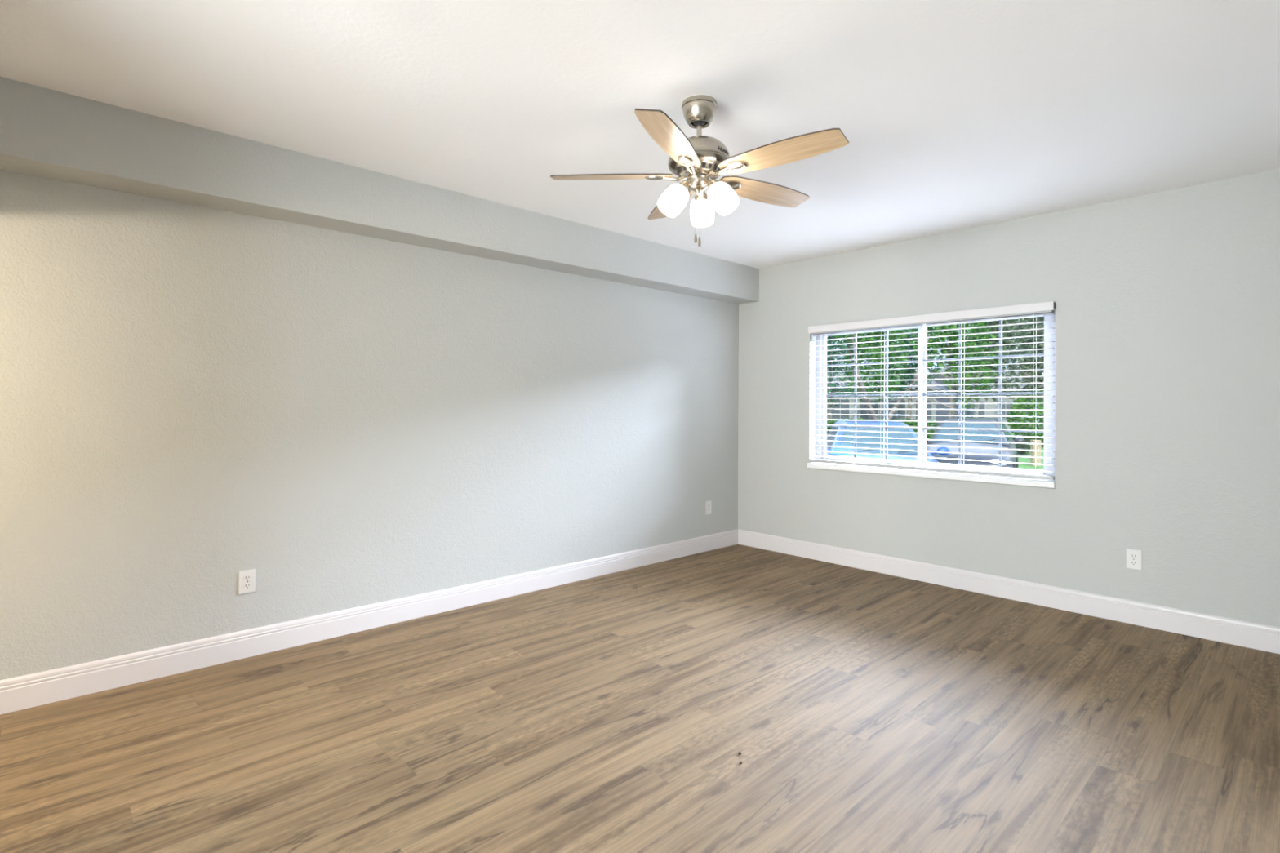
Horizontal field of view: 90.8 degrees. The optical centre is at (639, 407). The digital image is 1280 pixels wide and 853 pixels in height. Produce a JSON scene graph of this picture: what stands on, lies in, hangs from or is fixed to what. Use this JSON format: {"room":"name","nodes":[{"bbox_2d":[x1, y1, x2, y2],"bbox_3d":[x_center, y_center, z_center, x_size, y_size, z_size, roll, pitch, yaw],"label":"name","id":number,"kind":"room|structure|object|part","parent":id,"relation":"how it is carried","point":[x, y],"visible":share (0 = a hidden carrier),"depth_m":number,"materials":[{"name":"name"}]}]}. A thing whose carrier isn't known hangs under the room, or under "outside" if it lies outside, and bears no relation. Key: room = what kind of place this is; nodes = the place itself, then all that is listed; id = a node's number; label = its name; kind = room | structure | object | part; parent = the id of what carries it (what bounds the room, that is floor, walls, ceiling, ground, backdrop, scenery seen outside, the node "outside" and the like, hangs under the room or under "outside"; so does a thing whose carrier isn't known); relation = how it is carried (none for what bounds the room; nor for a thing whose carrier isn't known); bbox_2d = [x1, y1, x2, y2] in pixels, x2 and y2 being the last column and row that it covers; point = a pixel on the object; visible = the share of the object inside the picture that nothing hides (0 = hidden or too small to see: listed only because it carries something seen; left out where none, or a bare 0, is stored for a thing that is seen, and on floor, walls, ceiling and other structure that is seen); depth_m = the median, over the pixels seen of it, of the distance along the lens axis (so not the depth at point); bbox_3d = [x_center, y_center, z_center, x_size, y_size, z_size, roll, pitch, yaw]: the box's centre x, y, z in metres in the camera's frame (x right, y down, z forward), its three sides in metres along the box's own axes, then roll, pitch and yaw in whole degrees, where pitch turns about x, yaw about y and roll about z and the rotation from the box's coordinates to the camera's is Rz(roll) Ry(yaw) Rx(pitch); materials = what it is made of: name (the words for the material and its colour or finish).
{"room":"empty bedroom","nodes":[
{"label":"empty bedroom","id":0,"kind":"room"},
{"bbox_2d":[0,169,738,680],"bbox_3d":[-1.743,-0.003,3.367,7.000,2.440,0.200,0,0,-43],"label":"wall","id":1,"kind":"structure","parent":0,"point":[193,397],"depth_m":3.22,"materials":[{"name":"grey paint"}]},
{"bbox_2d":[238,568,255,594],"bbox_3d":[-1.913,0.849,3.070,0.071,0.113,0.009,0,0,-43],"label":"wall outlet","id":2,"kind":"object","parent":1,"relation":"attached to","point":[246,579],"visible":1,"depth_m":3.07,"materials":[{"name":"white plastic"}]},
{"bbox_2d":[244,574,250,581],"bbox_3d":[-1.911,0.830,3.069,0.030,0.028,0.004,0,0,-43],"label":"receptacle","id":3,"kind":"object","parent":2,"relation":"attached to","point":[246,577],"depth_m":3.07,"materials":[{"name":"grey plastic"}]},
{"bbox_2d":[244,582,250,588],"bbox_3d":[-1.911,0.869,3.069,0.030,0.028,0.004,0,0,-43],"label":"receptacle","id":4,"kind":"object","parent":2,"relation":"attached to","point":[246,585],"depth_m":3.07,"materials":[{"name":"grey plastic"}]},
{"bbox_2d":[0,528,738,715],"bbox_3d":[-0.987,1.154,3.929,5.120,0.131,0.016,0,0,-43],"label":"baseboard","id":5,"kind":"structure","parent":1,"relation":"attached to","point":[37,689],"depth_m":3.22,"materials":[{"name":"white"}]},
{"bbox_2d":[706,500,711,514],"bbox_3d":[0.589,0.860,5.401,0.071,0.113,0.009,0,0,-43],"label":"wall outlet","id":6,"kind":"object","parent":1,"relation":"attached to","point":[708,504],"visible":1,"depth_m":5.40,"materials":[{"name":"white plastic"}]},
{"bbox_2d":[0,76,759,304],"bbox_3d":[-1.595,-1.080,3.213,7.000,0.286,0.222,0,0,-43],"label":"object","id":7,"kind":"structure","parent":0,"point":[45,132],"depth_m":3.06,"materials":[{"name":"grey paint"}]},
{"bbox_2d":[0,544,1279,852],"bbox_3d":[-0.392,1.282,1.911,7.000,0.120,4.180,0,0,-43],"label":"floor","id":8,"kind":"structure","parent":0,"point":[864,711],"depth_m":2.36,"materials":[{"name":"brown wood"}]},
{"bbox_2d":[0,0,1279,268],"bbox_3d":[-0.349,-1.317,1.804,8.100,0.200,4.780,0,0,-43],"label":"ceiling","id":9,"kind":"structure","parent":0,"point":[953,115],"depth_m":2.41,"materials":[{"name":"white paint"}]},
{"bbox_2d":[550,94,848,246],"bbox_3d":[0.267,-0.927,2.516,1.141,0.576,1.135,0,0,-43],"label":"ceiling fan","id":10,"kind":"object","parent":9,"relation":"hanging from","point":[698,161],"visible":1,"depth_m":2.44,"materials":[{"name":"beige wood"}]},
{"bbox_3d":[-0.112,-0.928,2.539,0.487,0.006,0.134,0,13,3],"label":"blade","id":11,"kind":"part","parent":10,"relation":"part of","materials":[{"name":"brown wood"}]},
{"bbox_3d":[0.111,-0.927,2.195,0.134,0.006,0.487,14,5,21],"label":"blade","id":12,"kind":"part","parent":10,"relation":"part of","materials":[{"name":"brown wood"}]},
{"bbox_3d":[0.133,-0.820,2.484,0.070,0.080,0.055,0,0,-43],"label":"bulb","id":13,"kind":"part","parent":10,"relation":"part of","materials":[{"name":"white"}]},
{"bbox_3d":[0.146,-0.927,2.857,0.134,0.006,0.487,-13,3,-15],"label":"blade","id":14,"kind":"part","parent":10,"relation":"part of","materials":[{"name":"brown wood"}]},
{"bbox_3d":[0.130,-0.813,2.481,0.124,0.129,0.106,0,0,-43],"label":"lamp shade","id":15,"kind":"part","parent":10,"relation":"part of","materials":[{"name":"white glass"}]},
{"bbox_3d":[0.175,-0.869,2.503,0.078,0.061,0.059,0,0,-43],"label":"lamp arm","id":16,"kind":"part","parent":10,"relation":"part of","materials":[{"name":"silver metal"}]},
{"bbox_3d":[0.225,-0.781,2.511,0.009,0.188,0.002,0,0,-43],"label":"pull chain","id":17,"kind":"part","parent":10,"relation":"part of","materials":[{"name":"silver metal"}]},
{"bbox_3d":[0.246,-0.869,2.585,0.075,0.061,0.065,0,0,-43],"label":"lamp arm","id":18,"kind":"part","parent":10,"relation":"part of","materials":[{"name":"silver metal"}]},
{"bbox_3d":[0.259,-0.813,2.631,0.098,0.129,0.125,0,0,7],"label":"lamp shade","id":19,"kind":"part","parent":10,"relation":"part of","materials":[{"name":"white glass"}]},
{"bbox_3d":[0.284,-0.868,2.484,0.059,0.061,0.080,0,0,-43],"label":"lamp arm","id":20,"kind":"part","parent":10,"relation":"part of","materials":[{"name":"silver metal"}]},
{"bbox_3d":[0.323,-0.812,2.450,0.100,0.129,0.125,0,0,-43],"label":"lamp shade","id":21,"kind":"part","parent":10,"relation":"part of","materials":[{"name":"white glass"}]},
{"bbox_3d":[0.320,-0.819,2.454,0.055,0.080,0.072,0,0,-43],"label":"bulb","id":22,"kind":"part","parent":10,"relation":"part of","materials":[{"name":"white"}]},
{"bbox_3d":[0.528,-0.925,2.710,0.487,0.006,0.134,0,-12,-33],"label":"blade","id":23,"kind":"part","parent":10,"relation":"part of","materials":[{"name":"brown wood"}]},
{"bbox_3d":[0.507,-0.926,2.301,0.487,0.006,0.134,0,-13,39],"label":"blade","id":24,"kind":"part","parent":10,"relation":"part of","materials":[{"name":"brown wood"}]},
{"bbox_2d":[831,328,929,419],"bbox_3d":[7.072,-1.095,18.988,2.810,5.816,2.954,0,0,-43],"label":"leafy tree","id":25,"kind":"object","parent":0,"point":[861,386],"visible":0.35,"depth_m":18.94,"materials":[{"name":"green plant"}]},
{"bbox_3d":[7.076,-2.031,18.988,2.810,3.944,2.954,0,0,-43],"label":"crown","id":26,"kind":"part","parent":25,"relation":"part of","materials":[{"name":"green plant"}]},
{"bbox_2d":[737,168,1279,626],"bbox_3d":[2.246,0.314,4.365,0.200,3.040,4.180,0,0,-43],"label":"wall","id":27,"kind":"structure","parent":0,"point":[1167,302],"depth_m":3.73,"materials":[{"name":"grey paint"}]},
{"bbox_2d":[807,462,1055,488],"bbox_3d":[2.018,0.477,4.561,0.186,0.045,1.729,0,0,-43],"label":"window sill","id":28,"kind":"structure","parent":27,"relation":"attached to","point":[1033,482],"depth_m":4.38,"materials":[{"name":"white stone"}]},
{"bbox_2d":[815,308,1055,479],"bbox_3d":[2.059,-0.092,4.597,0.070,1.126,1.721,0,0,-43],"label":"window","id":29,"kind":"structure","parent":27,"relation":"in","point":[1049,402],"depth_m":4.57,"materials":[{"name":"white plastic"}]},
{"bbox_2d":[826,330,918,459],"bbox_3d":[1.794,-0.093,4.904,0.007,0.982,0.768,0,0,-43],"label":"grille","id":30,"kind":"object","parent":29,"relation":"attached to","point":[855,395],"depth_m":4.96,"materials":[{"name":"white plastic"}]},
{"bbox_3d":[1.795,-0.093,4.896,0.024,1.042,0.840,0,0,-43],"label":"sash","id":31,"kind":"part","parent":29,"relation":"part of","materials":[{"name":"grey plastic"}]},
{"bbox_2d":[808,301,1055,479],"bbox_3d":[1.974,-0.104,4.517,0.066,1.100,1.722,0,0,-43],"label":"window blind","id":32,"kind":"object","parent":29,"relation":"attached to","point":[1049,307],"visible":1,"depth_m":4.39,"materials":[{"name":"white plastic"}]},
{"bbox_3d":[1.468,-0.084,5.067,0.055,1.030,0.002,0,0,-43],"label":"ladder cord","id":33,"kind":"part","parent":32,"relation":"part of","materials":[{"name":"white fabric"}]},
{"bbox_3d":[1.809,-0.083,4.702,0.055,1.030,0.002,0,0,-43],"label":"ladder cord","id":34,"kind":"part","parent":32,"relation":"part of","materials":[{"name":"white fabric"}]},
{"bbox_3d":[1.974,0.435,4.521,0.050,0.022,1.709,0,0,-43],"label":"rail","id":35,"kind":"part","parent":32,"relation":"part of","materials":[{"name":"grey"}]},
{"bbox_3d":[1.979,-0.612,4.522,0.055,0.046,1.695,0,0,-43],"label":"head rail","id":36,"kind":"part","parent":32,"relation":"part of","materials":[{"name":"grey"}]},
{"bbox_3d":[2.194,-0.081,4.288,0.055,1.030,0.002,0,0,-43],"label":"ladder cord","id":37,"kind":"part","parent":32,"relation":"part of","materials":[{"name":"white fabric"}]},
{"bbox_3d":[2.487,-0.080,3.974,0.055,1.030,0.002,0,0,-43],"label":"ladder cord","id":38,"kind":"part","parent":32,"relation":"part of","materials":[{"name":"white fabric"}]},
{"bbox_2d":[922,320,1044,467],"bbox_3d":[2.318,-0.091,4.303,0.007,0.982,0.768,0,0,-43],"label":"grille","id":39,"kind":"object","parent":29,"relation":"attached to","point":[924,352],"depth_m":4.39,"materials":[{"name":"white plastic"}]},
{"bbox_3d":[2.318,-0.091,4.295,0.024,1.042,0.840,0,0,-43],"label":"sash","id":40,"kind":"part","parent":29,"relation":"part of","materials":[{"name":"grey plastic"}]},
{"bbox_2d":[737,528,1279,653],"bbox_3d":[2.169,1.168,4.286,0.016,0.131,3.764,0,0,-43],"label":"baseboard","id":41,"kind":"structure","parent":27,"relation":"attached to","point":[1264,637],"depth_m":3.90,"materials":[{"name":"white"}]},
{"bbox_2d":[1125,548,1142,570],"bbox_3d":[2.817,0.868,3.597,0.009,0.113,0.071,0,0,-43],"label":"wall outlet","id":42,"kind":"object","parent":27,"relation":"attached to","point":[1134,557],"visible":1,"depth_m":3.59,"materials":[{"name":"white plastic"}]},
{"bbox_2d":[1130,553,1137,558],"bbox_3d":[2.816,0.849,3.596,0.004,0.028,0.030,0,0,-43],"label":"receptacle","id":43,"kind":"object","parent":42,"relation":"attached to","point":[1132,555],"depth_m":3.59,"materials":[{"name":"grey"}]},
{"bbox_2d":[1130,560,1137,565],"bbox_3d":[2.815,0.888,3.596,0.004,0.028,0.030,0,0,-43],"label":"receptacle","id":44,"kind":"object","parent":42,"relation":"attached to","point":[1132,562],"depth_m":3.59,"materials":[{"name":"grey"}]},
{"label":"outside","id":45,"kind":"structure","parent":0,"visible":0},
{"bbox_3d":[27.058,1.841,43.741,89.800,0.100,100.000,0,0,-43],"label":"parking garage","id":46,"kind":"object","parent":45,"visible":0},
{"bbox_2d":[826,419,950,462],"bbox_3d":[4.027,0.962,10.856,2.113,1.460,4.319,0,0,14],"label":"parked car","id":47,"kind":"object","parent":46,"relation":"on","point":[848,430],"visible":0.12,"depth_m":10.29,"materials":[{"name":"blue"}]},
{"bbox_2d":[930,446,950,455],"bbox_3d":[4.748,0.695,9.976,0.282,0.144,0.108,0,0,14],"label":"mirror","id":48,"kind":"object","parent":47,"relation":"attached to","point":[943,449],"depth_m":9.94,"materials":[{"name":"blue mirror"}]},
{"bbox_2d":[926,417,1024,468],"bbox_3d":[7.409,0.976,14.161,2.113,1.460,4.319,0,0,32],"label":"parked car","id":49,"kind":"object","parent":46,"relation":"on","point":[953,422],"visible":0.36,"depth_m":13.22,"materials":[{"name":"silver metal"}]},
{"bbox_2d":[1008,437,1024,444],"bbox_3d":[7.836,0.708,13.107,0.282,0.144,0.108,0,0,32],"label":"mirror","id":50,"kind":"object","parent":49,"relation":"attached to","point":[1019,440],"depth_m":13.06,"materials":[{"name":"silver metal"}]},
{"bbox_2d":[928,368,1044,430],"bbox_3d":[26.659,-0.560,49.000,7.628,4.900,7.200,0,0,0],"label":"apartment building","id":51,"kind":"structure","parent":46,"relation":"on","point":[985,411],"depth_m":46.00,"materials":[{"name":"paint"}]},
{"bbox_3d":[24.447,0.180,45.958,1.360,1.200,0.025,0,0,0],"label":"pane","id":52,"kind":"part","parent":51,"relation":"part of","materials":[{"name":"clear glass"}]},
{"bbox_3d":[26.656,0.190,45.958,1.360,1.200,0.025,0,0,0],"label":"pane","id":53,"kind":"part","parent":51,"relation":"part of","materials":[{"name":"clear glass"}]},
{"bbox_3d":[28.865,0.199,45.958,1.360,1.200,0.025,0,0,0],"label":"pane","id":54,"kind":"part","parent":51,"relation":"part of","materials":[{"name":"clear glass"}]},
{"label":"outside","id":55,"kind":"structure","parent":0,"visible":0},
{"bbox_2d":[1009,431,1043,470],"bbox_3d":[18.281,1.753,31.281,8.930,0.100,43.876,0,0,37],"label":"ground","id":56,"kind":"structure","parent":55,"point":[1020,460],"depth_m":19.46,"materials":[{"name":"green plant"}]},
{"bbox_2d":[943,320,1017,417],"bbox_3d":[20.795,-3.482,38.866,4.568,10.706,4.678,0,0,-43],"label":"leafy tree","id":57,"kind":"object","parent":56,"relation":"on","point":[966,390],"visible":0.09,"depth_m":38.90,"materials":[{"name":"green plant"}]},
{"bbox_2d":[961,319,1032,418],"bbox_3d":[16.143,-2.047,28.398,3.150,7.784,3.167,0,0,-43],"label":"leafy tree","id":58,"kind":"object","parent":56,"relation":"on","point":[990,322],"visible":0.25,"depth_m":27.97,"materials":[{"name":"green plant"}]},
{"bbox_2d":[995,316,1044,401],"bbox_3d":[12.463,-1.147,19.038,2.991,5.956,2.513,0,0,12],"label":"leafy tree","id":59,"kind":"object","parent":56,"relation":"on","point":[1024,346],"visible":0.19,"depth_m":19.12,"materials":[{"name":"green plant"}]},
{"bbox_2d":[1012,433,1032,454],"bbox_3d":[13.573,1.375,22.513,0.893,0.842,0.896,0,0,-43],"label":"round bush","id":60,"kind":"object","parent":56,"relation":"on","point":[1023,446],"visible":0.5,"depth_m":22.36,"materials":[{"name":"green plant"}]},
{"bbox_3d":[13.598,1.481,22.483,0.497,0.629,0.473,0,0,-43],"label":"stem","id":61,"kind":"part","parent":60,"relation":"part of","materials":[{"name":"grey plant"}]},
{"bbox_2d":[1003,317,1044,423],"bbox_3d":[21.148,-2.881,33.344,3.174,9.507,4.002,0,0,15],"label":"leafy tree","id":62,"kind":"object","parent":56,"relation":"on","point":[1027,332],"visible":0.09,"depth_m":33.96,"materials":[{"name":"green plant"}]},
{"bbox_2d":[1005,391,1044,447],"bbox_3d":[17.192,0.551,27.002,2.576,2.520,2.575,0,0,-43],"label":"round bush","id":63,"kind":"object","parent":56,"relation":"on","point":[1033,403],"visible":0.44,"depth_m":26.90,"materials":[{"name":"green plant"}]},
{"bbox_3d":[17.229,0.897,26.948,1.445,1.829,1.374,0,0,-43],"label":"stem","id":64,"kind":"part","parent":63,"relation":"part of","materials":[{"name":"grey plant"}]},
{"bbox_2d":[1030,440,1040,466],"bbox_3d":[11.293,1.353,18.000,0.200,0.840,0.200,0,0,0],"label":"wooden post","id":65,"kind":"object","parent":56,"relation":"on","point":[1036,446],"visible":0.54,"depth_m":17.90,"materials":[{"name":"brown wood"}]},
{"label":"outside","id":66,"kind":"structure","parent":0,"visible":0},
{"bbox_3d":[12.405,1.728,35.414,31.270,0.100,19.055,0,0,-43],"label":"ground","id":67,"kind":"structure","parent":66,"visible":0},
{"bbox_2d":[826,333,872,419],"bbox_3d":[8.427,-2.237,28.521,3.998,8.107,3.200,0,0,23],"label":"leafy tree","id":68,"kind":"object","parent":67,"relation":"on","point":[829,385],"visible":0.18,"depth_m":27.90,"materials":[{"name":"green plant"}]},
{"bbox_2d":[826,417,937,443],"bbox_3d":[9.375,1.087,25.399,5.574,1.351,0.975,0,0,-4],"label":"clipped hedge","id":69,"kind":"object","parent":67,"relation":"on","point":[913,423],"visible":0.06,"depth_m":25.31,"materials":[{"name":"green plant"}]},
{"bbox_2d":[826,363,948,432],"bbox_3d":[13.439,-0.568,42.802,12.189,4.800,7.200,0,0,-21],"label":"apartment building","id":70,"kind":"structure","parent":67,"relation":"on","point":[847,410],"depth_m":40.38,"materials":[{"name":"paint"}]},
{"bbox_3d":[12.434,0.128,39.160,1.360,1.200,0.025,0,0,-21],"label":"pane","id":71,"kind":"part","parent":70,"relation":"part of","materials":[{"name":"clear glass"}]},
{"bbox_3d":[14.524,0.137,39.960,1.360,1.200,0.025,0,0,-21],"label":"pane","id":72,"kind":"part","parent":70,"relation":"part of","materials":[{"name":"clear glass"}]},
{"bbox_3d":[16.614,0.146,40.760,1.360,1.200,0.025,0,0,-21],"label":"pane","id":73,"kind":"part","parent":70,"relation":"part of","materials":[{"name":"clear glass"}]},
{"bbox_3d":[18.704,0.155,41.560,1.360,1.200,0.025,0,0,-21],"label":"pane","id":74,"kind":"part","parent":70,"relation":"part of","materials":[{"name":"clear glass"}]},
{"bbox_2d":[869,326,946,422],"bbox_3d":[14.321,-2.702,33.707,4.311,9.088,4.010,0,0,-43],"label":"leafy tree","id":75,"kind":"object","parent":67,"relation":"on","point":[911,365],"visible":0.19,"depth_m":33.08,"materials":[{"name":"green plant"}]},
{"bbox_2d":[910,321,999,418],"bbox_3d":[11.734,-1.624,23.448,2.704,6.901,3.074,0,0,-43],"label":"leafy tree","id":76,"kind":"object","parent":67,"relation":"on","point":[951,407],"visible":0.43,"depth_m":23.30,"materials":[{"name":"green plant"}]}
]}

